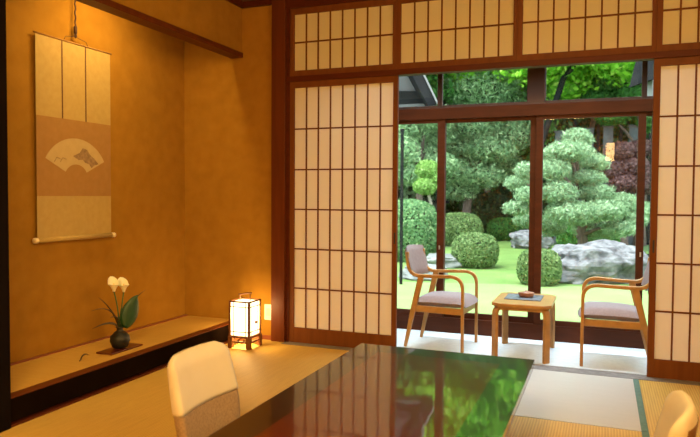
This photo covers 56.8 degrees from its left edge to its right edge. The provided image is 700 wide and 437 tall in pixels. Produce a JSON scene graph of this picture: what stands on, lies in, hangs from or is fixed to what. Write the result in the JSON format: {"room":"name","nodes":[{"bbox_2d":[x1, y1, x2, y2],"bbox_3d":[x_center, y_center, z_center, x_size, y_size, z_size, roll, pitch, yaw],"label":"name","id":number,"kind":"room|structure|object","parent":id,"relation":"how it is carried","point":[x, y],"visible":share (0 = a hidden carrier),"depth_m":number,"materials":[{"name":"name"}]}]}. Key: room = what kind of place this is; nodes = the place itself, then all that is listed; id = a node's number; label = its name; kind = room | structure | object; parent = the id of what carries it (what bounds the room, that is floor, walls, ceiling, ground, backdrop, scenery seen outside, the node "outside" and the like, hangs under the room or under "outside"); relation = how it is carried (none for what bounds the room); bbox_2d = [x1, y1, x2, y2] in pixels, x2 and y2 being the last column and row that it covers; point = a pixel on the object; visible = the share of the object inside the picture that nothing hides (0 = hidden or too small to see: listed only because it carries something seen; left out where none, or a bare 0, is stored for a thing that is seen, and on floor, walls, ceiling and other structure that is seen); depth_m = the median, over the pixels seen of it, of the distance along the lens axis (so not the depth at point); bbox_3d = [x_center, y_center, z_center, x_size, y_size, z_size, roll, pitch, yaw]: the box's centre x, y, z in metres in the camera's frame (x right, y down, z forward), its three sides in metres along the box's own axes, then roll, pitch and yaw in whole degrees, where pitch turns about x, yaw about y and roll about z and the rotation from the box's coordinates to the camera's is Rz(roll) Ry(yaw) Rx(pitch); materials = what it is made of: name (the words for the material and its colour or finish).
{"room":"traditional dwelling","nodes":[
{"label":"traditional dwelling","id":0,"kind":"room"},
{"bbox_2d":[6,0,184,362],"bbox_3d":[-1.921,-0.351,4.507,0.090,2.815,2.432,1,2,21],"label":"wall","id":1,"kind":"structure","parent":0,"point":[55,288],"depth_m":4.77,"materials":[{"name":"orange paint"}]},
{"bbox_2d":[74,0,76,38],"bbox_3d":[-1.865,-1.476,4.394,0.024,0.505,0.024,-1,2,-24],"label":"hanger","id":2,"kind":"object","parent":1,"relation":"attached to","point":[75,25],"visible":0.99,"depth_m":4.39,"materials":[{"name":"brown"}]},
{"bbox_2d":[32,31,115,243],"bbox_3d":[-1.871,-0.544,4.428,0.036,1.389,0.736,1,2,21],"label":"scroll","id":3,"kind":"object","parent":2,"relation":"hanging from","point":[72,80],"visible":1,"depth_m":4.40,"materials":[{"name":"beige paper"}]},
{"bbox_2d":[36,115,110,195],"bbox_3d":[-1.876,-0.412,4.434,0.002,0.517,0.668,1,2,21],"label":"painting","id":4,"kind":"object","parent":3,"relation":"on","point":[73,154],"depth_m":4.40,"materials":[{"name":"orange paper"}]},
{"bbox_2d":[45,138,103,171],"bbox_3d":[-1.875,-0.432,4.433,0.001,0.229,0.530,1,2,21],"label":"picture","id":5,"kind":"object","parent":3,"relation":"attached to","point":[61,154],"depth_m":4.42,"materials":[{"name":"grey paper"}]},
{"bbox_2d":[112,0,241,51],"bbox_3d":[-1.358,-1.544,4.312,0.090,0.410,2.312,1,2,21],"label":"wall","id":6,"kind":"structure","parent":0,"point":[219,21],"depth_m":4.84,"materials":[{"name":"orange paint"}]},
{"bbox_2d":[75,0,242,58],"bbox_3d":[-1.359,-1.320,4.320,0.112,0.041,2.312,1,2,21],"label":"trim","id":7,"kind":"structure","parent":6,"relation":"attached to","point":[109,6],"depth_m":4.41,"materials":[{"name":"red wood"}]},
{"bbox_2d":[184,5,271,334],"bbox_3d":[-1.056,-0.397,5.522,0.961,2.785,0.090,1,2,21],"label":"wall","id":8,"kind":"structure","parent":0,"point":[227,101],"depth_m":5.46,"materials":[{"name":"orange paint"}]},
{"bbox_2d":[238,339,282,343],"bbox_3d":[-0.735,1.020,5.341,0.421,0.030,0.100,1,2,21],"label":"trim","id":9,"kind":"structure","parent":8,"relation":"attached to","point":[263,340],"depth_m":5.30,"materials":[{"name":"brown wood"}]},
{"bbox_2d":[262,335,270,339],"bbox_3d":[-0.773,0.985,5.403,0.295,0.035,0.012,1,2,21],"label":"baseboard","id":10,"kind":"structure","parent":8,"relation":"attached to","point":[267,337],"depth_m":5.36,"materials":[{"name":"brown wood"}]},
{"bbox_2d":[264,304,270,319],"bbox_3d":[-0.675,0.774,5.358,0.072,0.130,0.010,1,2,21],"label":"wall outlet","id":11,"kind":"object","parent":8,"relation":"attached to","point":[267,313],"visible":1,"depth_m":5.36,"materials":[{"name":"beige plastic"}]},
{"bbox_2d":[266,308,269,315],"bbox_3d":[-0.677,0.774,5.354,0.032,0.060,0.002,1,2,21],"label":"socket","id":12,"kind":"object","parent":11,"relation":"attached to","point":[267,309],"depth_m":5.35,"materials":[{"name":"beige plastic"}]},
{"bbox_2d":[271,0,285,341],"bbox_3d":[-0.563,-0.386,5.297,0.122,2.785,0.120,1,2,21],"label":"wooden pillar","id":13,"kind":"structure","parent":8,"relation":"attached to","point":[278,70],"depth_m":5.24,"materials":[{"name":"red wood"}]},
{"bbox_2d":[285,9,289,341],"bbox_3d":[-0.493,-0.338,5.272,0.028,2.692,0.070,1,2,21],"label":"trim","id":14,"kind":"structure","parent":8,"relation":"attached to","point":[287,10],"depth_m":5.24,"materials":[{"name":"brown wood"}]},
{"bbox_2d":[286,0,367,8],"bbox_3d":[1.188,-1.695,4.564,3.622,0.093,0.080,1,2,21],"label":"trim","id":15,"kind":"structure","parent":8,"relation":"attached to","point":[290,4],"depth_m":5.11,"materials":[{"name":"brown wood"}]},
{"bbox_2d":[281,342,699,385],"bbox_3d":[1.155,1.057,4.623,3.622,0.032,0.135,1,2,21],"label":"trim","id":16,"kind":"structure","parent":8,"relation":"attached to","point":[536,366],"depth_m":4.42,"materials":[{"name":"brown wood"}]},
{"bbox_2d":[289,75,398,347],"bbox_3d":[-0.063,-0.038,5.101,0.909,2.106,0.031,1,2,21],"label":"screen","id":17,"kind":"object","parent":16,"relation":"on","point":[344,133],"visible":0.88,"depth_m":5.09,"materials":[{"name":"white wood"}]},
{"bbox_2d":[647,56,699,381],"bbox_3d":[2.409,0.012,4.136,0.891,2.106,0.031,1,2,21],"label":"screen","id":18,"kind":"object","parent":16,"relation":"on","point":[673,336],"visible":1,"depth_m":4.24,"materials":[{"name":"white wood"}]},
{"bbox_2d":[286,49,699,81],"bbox_3d":[1.184,-1.086,4.586,3.622,0.042,0.080,1,2,21],"label":"trim","id":19,"kind":"structure","parent":8,"relation":"attached to","point":[646,56],"depth_m":4.57,"materials":[{"name":"brown wood"}]},
{"bbox_2d":[290,0,396,75],"bbox_3d":[-0.061,-1.403,5.058,0.891,0.542,0.030,1,2,21],"label":"screen","id":20,"kind":"object","parent":19,"relation":"on","point":[360,36],"visible":0.84,"depth_m":5.05,"materials":[{"name":"paper"}]},
{"bbox_2d":[396,0,517,68],"bbox_3d":[0.769,-1.386,4.734,0.891,0.542,0.030,1,2,21],"label":"screen","id":21,"kind":"object","parent":19,"relation":"on","point":[429,33],"visible":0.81,"depth_m":4.74,"materials":[{"name":"paper"}]},
{"bbox_2d":[517,0,656,60],"bbox_3d":[1.599,-1.369,4.410,0.891,0.542,0.030,1,2,21],"label":"screen","id":22,"kind":"object","parent":19,"relation":"on","point":[546,29],"visible":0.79,"depth_m":4.41,"materials":[{"name":"paper"}]},
{"bbox_2d":[656,0,699,51],"bbox_3d":[2.430,-1.353,4.085,0.891,0.542,0.030,1,2,21],"label":"screen","id":23,"kind":"object","parent":19,"relation":"on","point":[678,21],"visible":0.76,"depth_m":4.20,"materials":[{"name":"paper"}]},
{"bbox_2d":[397,328,646,374],"bbox_3d":[1.334,1.087,5.096,3.856,0.120,0.875,1,2,21],"label":"floor","id":24,"kind":"structure","parent":0,"point":[595,357],"depth_m":5.05,"materials":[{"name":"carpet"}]},
{"bbox_2d":[404,244,478,352],"bbox_3d":[0.729,0.620,5.221,0.552,0.798,0.444,1,2,26],"label":"armchair","id":25,"kind":"object","parent":24,"relation":"on","point":[416,260],"visible":0.99,"depth_m":5.11,"materials":[{"name":"brown wood"}]},
{"bbox_2d":[397,314,644,348],"bbox_3d":[1.486,0.949,5.478,3.856,0.130,0.075,1,2,21],"label":"trim","id":26,"kind":"structure","parent":24,"relation":"on","point":[531,331],"depth_m":5.44,"materials":[{"name":"brown wood"}]},
{"bbox_2d":[397,119,445,316],"bbox_3d":[0.408,-0.006,5.847,0.904,1.738,0.040,1,2,21],"label":"window","id":27,"kind":"structure","parent":26,"relation":"attached to","point":[441,153],"depth_m":5.68,"materials":[{"name":"brown wood"}]},
{"bbox_2d":[444,116,536,322],"bbox_3d":[1.172,0.009,5.588,0.839,1.738,0.032,1,2,21],"label":"window","id":28,"kind":"structure","parent":26,"relation":"attached to","point":[529,319],"depth_m":5.45,"materials":[{"name":"brown wood"}]},
{"bbox_2d":[533,112,646,331],"bbox_3d":[1.930,0.025,5.253,0.830,1.738,0.040,1,2,21],"label":"window","id":29,"kind":"structure","parent":26,"relation":"attached to","point":[641,115],"depth_m":5.24,"materials":[{"name":"brown wood"}]},
{"bbox_2d":[635,112,652,248],"bbox_3d":[2.667,0.039,5.005,0.834,1.738,0.032,1,2,21],"label":"window","id":30,"kind":"structure","parent":26,"relation":"attached to","point":[648,113],"depth_m":5.13,"materials":[{"name":"brown wood"}]},
{"bbox_2d":[491,292,555,363],"bbox_3d":[1.337,0.822,4.960,0.428,0.418,0.600,1,2,21],"label":"side table","id":31,"kind":"object","parent":24,"relation":"on","point":[546,306],"visible":0.88,"depth_m":4.75,"materials":[{"name":"brown wood"}]},
{"bbox_2d":[504,293,543,300],"bbox_3d":[1.345,0.608,4.998,0.270,0.006,0.280,1,2,21],"label":"mat","id":32,"kind":"object","parent":31,"relation":"on","point":[510,296],"visible":0.94,"depth_m":4.96,"materials":[{"name":"grey fabric"}]},
{"bbox_2d":[518,290,533,297],"bbox_3d":[1.359,0.579,4.992,0.124,0.052,0.124,1,2,21],"label":"lidded bowl","id":33,"kind":"object","parent":32,"relation":"on","point":[527,294],"visible":1,"depth_m":4.95,"materials":[{"name":"brown ceramic"}]},
{"bbox_2d":[578,257,648,365],"bbox_3d":[1.942,0.647,4.684,0.552,0.798,0.444,1,2,20],"label":"armchair","id":34,"kind":"object","parent":24,"relation":"on","point":[628,316],"visible":0.81,"depth_m":4.55,"materials":[{"name":"brown wood"}]},
{"bbox_2d":[397,282,647,325],"bbox_3d":[2.600,1.255,9.114,15.000,0.052,7.395,1,2,21],"label":"lawn","id":35,"kind":"structure","parent":0,"point":[568,298],"depth_m":10.08,"materials":[{"name":"green plant"}]},
{"bbox_2d":[399,129,403,283],"bbox_3d":[0.892,-0.195,11.193,0.060,2.700,0.060,1,2,21],"label":"post","id":36,"kind":"object","parent":35,"relation":"on","point":[401,130],"visible":0.93,"depth_m":11.17,"materials":[{"name":"grey metal"}]},
{"bbox_2d":[399,75,436,106],"bbox_3d":[0.464,-0.537,9.358,1.544,3.509,0.631,0,2,3],"label":"gabled wing","id":37,"kind":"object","parent":35,"relation":"on","point":[414,91],"visible":0.24,"depth_m":9.22},
{"bbox_2d":[629,61,653,290],"bbox_3d":[5.237,-0.924,9.967,1.670,4.300,0.600,0,2,0],"label":"building","id":38,"kind":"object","parent":35,"relation":"on","point":[636,79],"visible":0.1,"depth_m":10.02,"materials":[{"name":"grey paint"}]},
{"bbox_2d":[397,241,648,285],"bbox_3d":[4.008,1.050,15.118,11.929,0.030,9.229,-1,3,-42],"label":"lawn","id":39,"kind":"structure","parent":0,"point":[504,271],"depth_m":13.17,"materials":[{"name":"green plant"}]},
{"bbox_2d":[397,198,436,261],"bbox_3d":[1.411,0.284,15.510,1.574,1.536,1.492,1,2,21],"label":"bush","id":40,"kind":"object","parent":39,"relation":"on","point":[419,216],"visible":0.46,"depth_m":14.89,"materials":[{"name":"green plant"}]},
{"bbox_2d":[398,264,447,280],"bbox_3d":[1.397,0.981,12.223,0.986,0.301,0.918,0,2,0],"label":"rock","id":41,"kind":"object","parent":39,"relation":"on","point":[406,275],"visible":0.28,"depth_m":11.95,"materials":[{"name":"grey stone"}]},
{"bbox_2d":[412,159,436,204],"bbox_3d":[2.244,-0.363,18.513,0.940,2.675,0.790,1,2,21],"label":"topiary tree","id":42,"kind":"object","parent":39,"relation":"on","point":[426,170],"visible":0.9,"depth_m":18.29,"materials":[{"name":"green plant"}]},
{"bbox_2d":[426,253,463,267],"bbox_3d":[2.089,0.914,14.248,1.034,0.301,0.910,0,2,0],"label":"rock","id":43,"kind":"object","parent":39,"relation":"on","point":[450,261],"visible":0.38,"depth_m":13.86,"materials":[{"name":"grey stone"}]},
{"bbox_2d":[445,212,483,245],"bbox_3d":[3.452,0.332,20.511,1.567,1.094,1.497,1,2,21],"label":"bush","id":44,"kind":"object","parent":39,"relation":"on","point":[457,223],"visible":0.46,"depth_m":19.94,"materials":[{"name":"green plant"}]},
{"bbox_2d":[451,232,499,268],"bbox_3d":[2.731,0.685,14.121,1.053,0.809,1.003,1,2,21],"label":"bush","id":45,"kind":"object","parent":39,"relation":"on","point":[475,250],"visible":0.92,"depth_m":13.75,"materials":[{"name":"green plant"}]},
{"bbox_2d":[509,230,553,248],"bbox_3d":[5.419,0.617,19.454,1.276,0.564,1.006,0,2,0],"label":"rock","id":46,"kind":"object","parent":39,"relation":"on","point":[519,239],"visible":0.58,"depth_m":19.11,"materials":[{"name":"stone"}]},
{"bbox_2d":[516,248,561,286],"bbox_3d":[3.310,0.850,11.329,0.798,0.684,0.764,1,2,21],"label":"bush","id":47,"kind":"object","parent":39,"relation":"on","point":[551,263],"visible":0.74,"depth_m":11.05,"materials":[{"name":"green plant"}]},
{"bbox_2d":[507,62,634,146],"bbox_3d":[7.336,-4.085,19.825,6.046,9.939,6.378,2,3,43],"label":"maple tree","id":48,"kind":"object","parent":39,"relation":"on","point":[624,70],"visible":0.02,"depth_m":19.77,"materials":[{"name":"green plant"}]},
{"bbox_2d":[501,127,648,243],"bbox_3d":[4.907,-0.438,14.391,3.172,3.191,2.433,1,2,27],"label":"pine","id":49,"kind":"object","parent":39,"relation":"on","point":[598,220],"visible":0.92,"depth_m":13.94,"materials":[{"name":"green plant"}]},
{"bbox_2d":[556,222,620,244],"bbox_3d":[6.432,0.503,17.514,1.715,0.994,1.618,1,2,21],"label":"bush","id":50,"kind":"object","parent":39,"relation":"on","point":[567,238],"visible":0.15,"depth_m":17.14,"materials":[{"name":"green plant"}]},
{"bbox_2d":[551,239,648,283],"bbox_3d":[4.548,0.778,11.913,2.166,0.770,1.197,0,2,0],"label":"rock","id":51,"kind":"object","parent":39,"relation":"on","point":[607,258],"visible":0.67,"depth_m":11.49,"materials":[{"name":"stone"}]},
{"bbox_2d":[620,194,649,238],"bbox_3d":[7.731,0.183,18.139,1.865,1.732,1.202,1,2,21],"label":"young tree","id":52,"kind":"object","parent":39,"relation":"on","point":[646,207],"visible":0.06,"depth_m":17.63,"materials":[{"name":"green plant"}]},
{"bbox_2d":[445,238,648,250],"bbox_3d":[14.234,0.262,42.997,120.000,0.280,79.050,1,2,21],"label":"ground","id":53,"kind":"structure","parent":0,"point":[645,248],"depth_m":20.52,"materials":[{"name":"green plant"}]},
{"bbox_2d":[398,182,456,212],"bbox_3d":[1.523,-7.433,32.140,9.562,17.324,6.950,2,3,35],"label":"evergreen tree","id":54,"kind":"object","parent":53,"relation":"on","point":[408,192],"visible":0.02,"depth_m":29.99,"materials":[{"name":"green plant"}]},
{"bbox_2d":[398,104,459,200],"bbox_3d":[2.155,-1.415,21.045,2.941,4.664,3.667,1,2,21],"label":"pine tree","id":55,"kind":"object","parent":53,"relation":"on","point":[420,140],"visible":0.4,"depth_m":20.27,"materials":[{"name":"green plant"}]},
{"bbox_2d":[423,200,449,211],"bbox_3d":[2.395,-0.046,25.749,2.800,1.380,2.100,0,2,0],"label":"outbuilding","id":56,"kind":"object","parent":53,"relation":"on","point":[434,202],"visible":0.02,"depth_m":24.68,"materials":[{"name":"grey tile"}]},
{"bbox_2d":[425,74,466,105],"bbox_3d":[1.146,-4.898,22.953,7.118,11.261,7.020,1,2,26],"label":"broadleaf tree","id":57,"kind":"object","parent":53,"relation":"on","point":[434,85],"visible":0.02,"depth_m":21.66,"materials":[{"name":"green plant"}]},
{"bbox_2d":[437,71,512,104],"bbox_3d":[3.286,-5.404,22.679,8.234,12.320,8.618,1,2,21],"label":"maple tree","id":58,"kind":"object","parent":53,"relation":"on","point":[480,71],"visible":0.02,"depth_m":21.74,"materials":[{"name":"green plant"}]},
{"bbox_2d":[436,70,530,212],"bbox_3d":[4.632,-2.274,23.110,4.099,6.198,4.212,0,2,-6],"label":"pine tree","id":59,"kind":"object","parent":53,"relation":"on","point":[480,141],"visible":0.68,"depth_m":21.93,"materials":[{"name":"green plant"}]},
{"bbox_2d":[456,192,514,232],"bbox_3d":[5.524,-0.187,25.986,2.681,1.823,2.511,1,2,21],"label":"shrub","id":60,"kind":"object","parent":53,"relation":"on","point":[486,206],"visible":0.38,"depth_m":25.04,"materials":[{"name":"green plant"}]},
{"bbox_2d":[430,93,564,211],"bbox_3d":[6.078,-6.811,31.013,7.667,16.235,6.827,0,2,-5],"label":"evergreen tree","id":61,"kind":"object","parent":53,"relation":"on","point":[522,153],"visible":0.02,"depth_m":29.46,"materials":[{"name":"green plant"}]},
{"bbox_2d":[487,217,523,240],"bbox_3d":[5.506,0.365,23.015,1.296,0.851,1.219,1,2,21],"label":"bush","id":62,"kind":"object","parent":53,"relation":"on","point":[500,228],"visible":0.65,"depth_m":22.57,"materials":[{"name":"green plant"}]},
{"bbox_2d":[431,65,602,100],"bbox_3d":[5.481,-4.826,22.128,7.840,11.231,7.262,1,2,12],"label":"broadleaf tree","id":63,"kind":"object","parent":53,"relation":"on","point":[570,89],"visible":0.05,"depth_m":20.78,"materials":[{"name":"green plant"}]},
{"bbox_2d":[495,174,543,229],"bbox_3d":[7.354,-0.709,27.971,2.305,2.784,2.260,1,2,21],"label":"shrub","id":64,"kind":"object","parent":53,"relation":"on","point":[500,189],"visible":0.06,"depth_m":27.39,"materials":[{"name":"green plant"}]},
{"bbox_2d":[542,198,571,237],"bbox_3d":[8.114,-0.192,24.982,2.552,1.921,2.464,1,2,21],"label":"shrub","id":65,"kind":"object","parent":53,"relation":"on","point":[544,204],"visible":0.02,"depth_m":24.30,"materials":[{"name":"green plant"}]},
{"bbox_2d":[524,73,595,127],"bbox_3d":[8.180,-2.975,24.318,5.849,7.680,3.196,0,2,-5],"label":"maple tree","id":66,"kind":"object","parent":53,"relation":"on","point":[592,123],"visible":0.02,"depth_m":24.50,"materials":[{"name":"green plant"}]},
{"bbox_2d":[523,99,602,185],"bbox_3d":[10.026,-7.878,32.722,9.141,18.433,6.679,0,2,-14],"label":"evergreen tree","id":67,"kind":"object","parent":53,"relation":"on","point":[582,120],"visible":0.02,"depth_m":30.42,"materials":[{"name":"green plant"}]},
{"bbox_2d":[545,97,596,182],"bbox_3d":[8.543,-7.994,33.563,9.029,18.435,8.727,-1,2,-32],"label":"evergreen tree","id":68,"kind":"object","parent":53,"relation":"on","point":[570,123],"visible":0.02,"depth_m":30.33,"materials":[{"name":"green plant"}]},
{"bbox_2d":[543,120,651,244],"bbox_3d":[8.179,-1.216,21.429,3.600,4.100,0.150,1,2,15],"label":"fence","id":69,"kind":"object","parent":53,"relation":"on","point":[633,129],"visible":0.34,"depth_m":21.26,"materials":[{"name":"wood"}]},
{"bbox_2d":[548,118,648,202],"bbox_3d":[13.056,-7.322,31.614,7.979,17.311,7.407,0,2,-13],"label":"evergreen tree","id":70,"kind":"object","parent":53,"relation":"on","point":[616,127],"visible":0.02,"depth_m":29.74,"materials":[{"name":"green plant"}]},
{"bbox_2d":[580,72,651,245],"bbox_3d":[9.803,-2.357,21.304,4.177,6.561,2.627,0,2,-20],"label":"broadleaf tree","id":71,"kind":"object","parent":53,"relation":"on","point":[604,91],"visible":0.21,"depth_m":20.72,"materials":[{"name":"green plant"}]},
{"bbox_2d":[600,138,650,244],"bbox_3d":[8.525,-0.742,19.642,1.975,3.446,1.356,0,2,0],"label":"maple","id":72,"kind":"object","parent":53,"relation":"on","point":[623,154],"visible":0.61,"depth_m":19.33,"materials":[{"name":"red plant"}]},
{"bbox_3d":[-0.133,1.212,1.756,4.155,0.090,6.350,1,2,21],"label":"floor","id":73,"kind":"structure","parent":0,"visible":0},
{"bbox_2d":[10,314,237,427],"bbox_3d":[-1.590,0.955,4.486,0.592,0.150,2.312,1,2,21],"label":"platform","id":74,"kind":"object","parent":73,"relation":"on","point":[46,383],"visible":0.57,"depth_m":4.10,"materials":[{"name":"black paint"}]},
{"bbox_2d":[96,343,142,354],"bbox_3d":[-1.564,0.885,4.402,0.130,0.011,0.310,1,2,21],"label":"display board","id":75,"kind":"object","parent":74,"relation":"on","point":[110,351],"visible":0.79,"depth_m":4.35,"materials":[{"name":"brown paint"}]},
{"bbox_2d":[110,327,129,348],"bbox_3d":[-1.563,0.808,4.399,0.132,0.145,0.132,1,2,21],"label":"flower vase","id":76,"kind":"object","parent":75,"relation":"on","point":[120,339],"visible":0.98,"depth_m":4.36,"materials":[{"name":"black ceramic"}]},
{"bbox_2d":[93,276,144,328],"bbox_3d":[-1.555,0.583,4.362,0.092,0.391,0.520,1,2,21],"label":"flower arrangement","id":77,"kind":"object","parent":76,"relation":"in","point":[129,312],"visible":1,"depth_m":4.39,"materials":[{"name":"green plant"}]},
{"bbox_2d":[0,340,347,436],"bbox_3d":[-0.353,1.083,3.637,2.333,0.030,2.800,1,2,21],"label":"mat","id":78,"kind":"object","parent":73,"relation":"on","point":[140,407],"visible":0.38,"depth_m":3.80,"materials":[{"name":"beige wicker"}]},
{"bbox_2d":[167,341,239,436],"bbox_3d":[-0.501,0.845,2.886,0.548,0.495,0.460,1,2,21],"label":"chair","id":79,"kind":"object","parent":78,"relation":"on","point":[202,381],"visible":0.88,"depth_m":2.94,"materials":[{"name":"beige fabric"}]},
{"bbox_2d":[228,292,261,349],"bbox_3d":[-0.826,0.795,5.116,0.203,0.434,0.196,1,2,21],"label":"lantern","id":80,"kind":"object","parent":78,"relation":"on","point":[244,313],"visible":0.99,"depth_m":5.06,"materials":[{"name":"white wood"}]},
{"bbox_2d":[208,343,534,436],"bbox_3d":[0.187,0.929,2.719,0.962,0.348,1.794,1,2,21],"label":"table","id":81,"kind":"object","parent":78,"relation":"on","point":[370,390],"visible":1,"depth_m":2.69,"materials":[{"name":"black wood"}]},
{"bbox_2d":[505,415,649,436],"bbox_3d":[0.875,1.127,2.606,0.704,0.032,1.771,1,2,21],"label":"mat","id":82,"kind":"object","parent":73,"relation":"on","point":[520,426],"visible":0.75,"depth_m":3.33,"materials":[{"name":"yellow wicker"}]},
{"bbox_2d":[653,390,698,436],"bbox_3d":[0.975,0.881,2.394,0.548,0.478,0.405,1,2,24],"label":"chair","id":83,"kind":"object","parent":82,"relation":"on","point":[678,417],"visible":1,"depth_m":2.31,"materials":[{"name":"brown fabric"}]},
{"bbox_2d":[514,369,648,431],"bbox_3d":[1.386,1.084,3.913,0.704,0.032,1.021,1,2,21],"label":"mat","id":84,"kind":"object","parent":73,"relation":"on","point":[594,400],"visible":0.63,"depth_m":3.80,"materials":[{"name":"grey fabric"}]},
{"bbox_2d":[639,380,699,436],"bbox_3d":[1.901,1.129,2.757,1.096,0.030,2.800,1,2,21],"label":"mat","id":85,"kind":"object","parent":73,"relation":"on","point":[654,393],"visible":0.5,"depth_m":3.90,"materials":[{"name":"beige wicker"}]},
{"bbox_3d":[-0.153,-0.234,6.082,0.320,2.170,0.060,1,2,21],"label":"wall","id":86,"kind":"structure","parent":0,"visible":0},
{"bbox_2d":[399,74,439,109],"bbox_3d":[0.398,-1.141,5.837,0.850,0.332,0.032,1,2,21],"label":"window","id":87,"kind":"structure","parent":86,"relation":"in","point":[438,95],"depth_m":5.68,"materials":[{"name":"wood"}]},
{"bbox_2d":[440,68,528,107],"bbox_3d":[1.144,-1.126,5.545,0.752,0.332,0.032,1,2,21],"label":"window","id":88,"kind":"structure","parent":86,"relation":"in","point":[441,75],"depth_m":5.58,"materials":[{"name":"brown wood"}]},
{"bbox_2d":[399,98,652,120],"bbox_3d":[1.498,-0.903,5.412,3.856,0.100,0.084,1,2,21],"label":"trim","id":89,"kind":"structure","parent":86,"relation":"attached to","point":[631,105],"depth_m":5.37,"materials":[{"name":"brown wood"}]},
{"bbox_2d":[528,67,544,103],"bbox_3d":[1.555,-1.117,5.383,0.133,0.332,0.073,1,2,21],"label":"trim","id":90,"kind":"structure","parent":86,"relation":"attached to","point":[536,76],"depth_m":5.35,"materials":[{"name":"brown wood"}]},
{"bbox_2d":[545,61,644,102],"bbox_3d":[1.967,-1.109,5.224,0.750,0.332,0.032,1,2,21],"label":"window","id":91,"kind":"structure","parent":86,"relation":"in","point":[643,62],"depth_m":5.18,"materials":[{"name":"brown wood"}]},
{"bbox_2d":[644,61,652,98],"bbox_3d":[2.687,-1.095,4.943,0.795,0.332,0.032,1,2,21],"label":"window","id":92,"kind":"structure","parent":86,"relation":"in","point":[646,62],"depth_m":5.07,"materials":[{"name":"brown wood"}]},
{"bbox_3d":[-2.543,-0.257,1.343,0.090,2.785,3.918,1,2,21],"label":"wall","id":93,"kind":"structure","parent":0,"visible":0},
{"bbox_2d":[0,0,10,432],"bbox_3d":[-1.795,-0.319,3.217,0.120,2.785,0.120,1,2,21],"label":"trim","id":94,"kind":"structure","parent":93,"relation":"attached to","point":[5,374],"depth_m":3.24,"materials":[{"name":"brown wood"}]},
{"bbox_2d":[226,0,271,8],"bbox_3d":[-1.911,-1.660,2.355,0.299,0.045,6.350,1,2,21],"label":"trim","id":95,"kind":"structure","parent":93,"relation":"attached to","point":[255,3],"depth_m":5.27,"materials":[{"name":"brown wood"}]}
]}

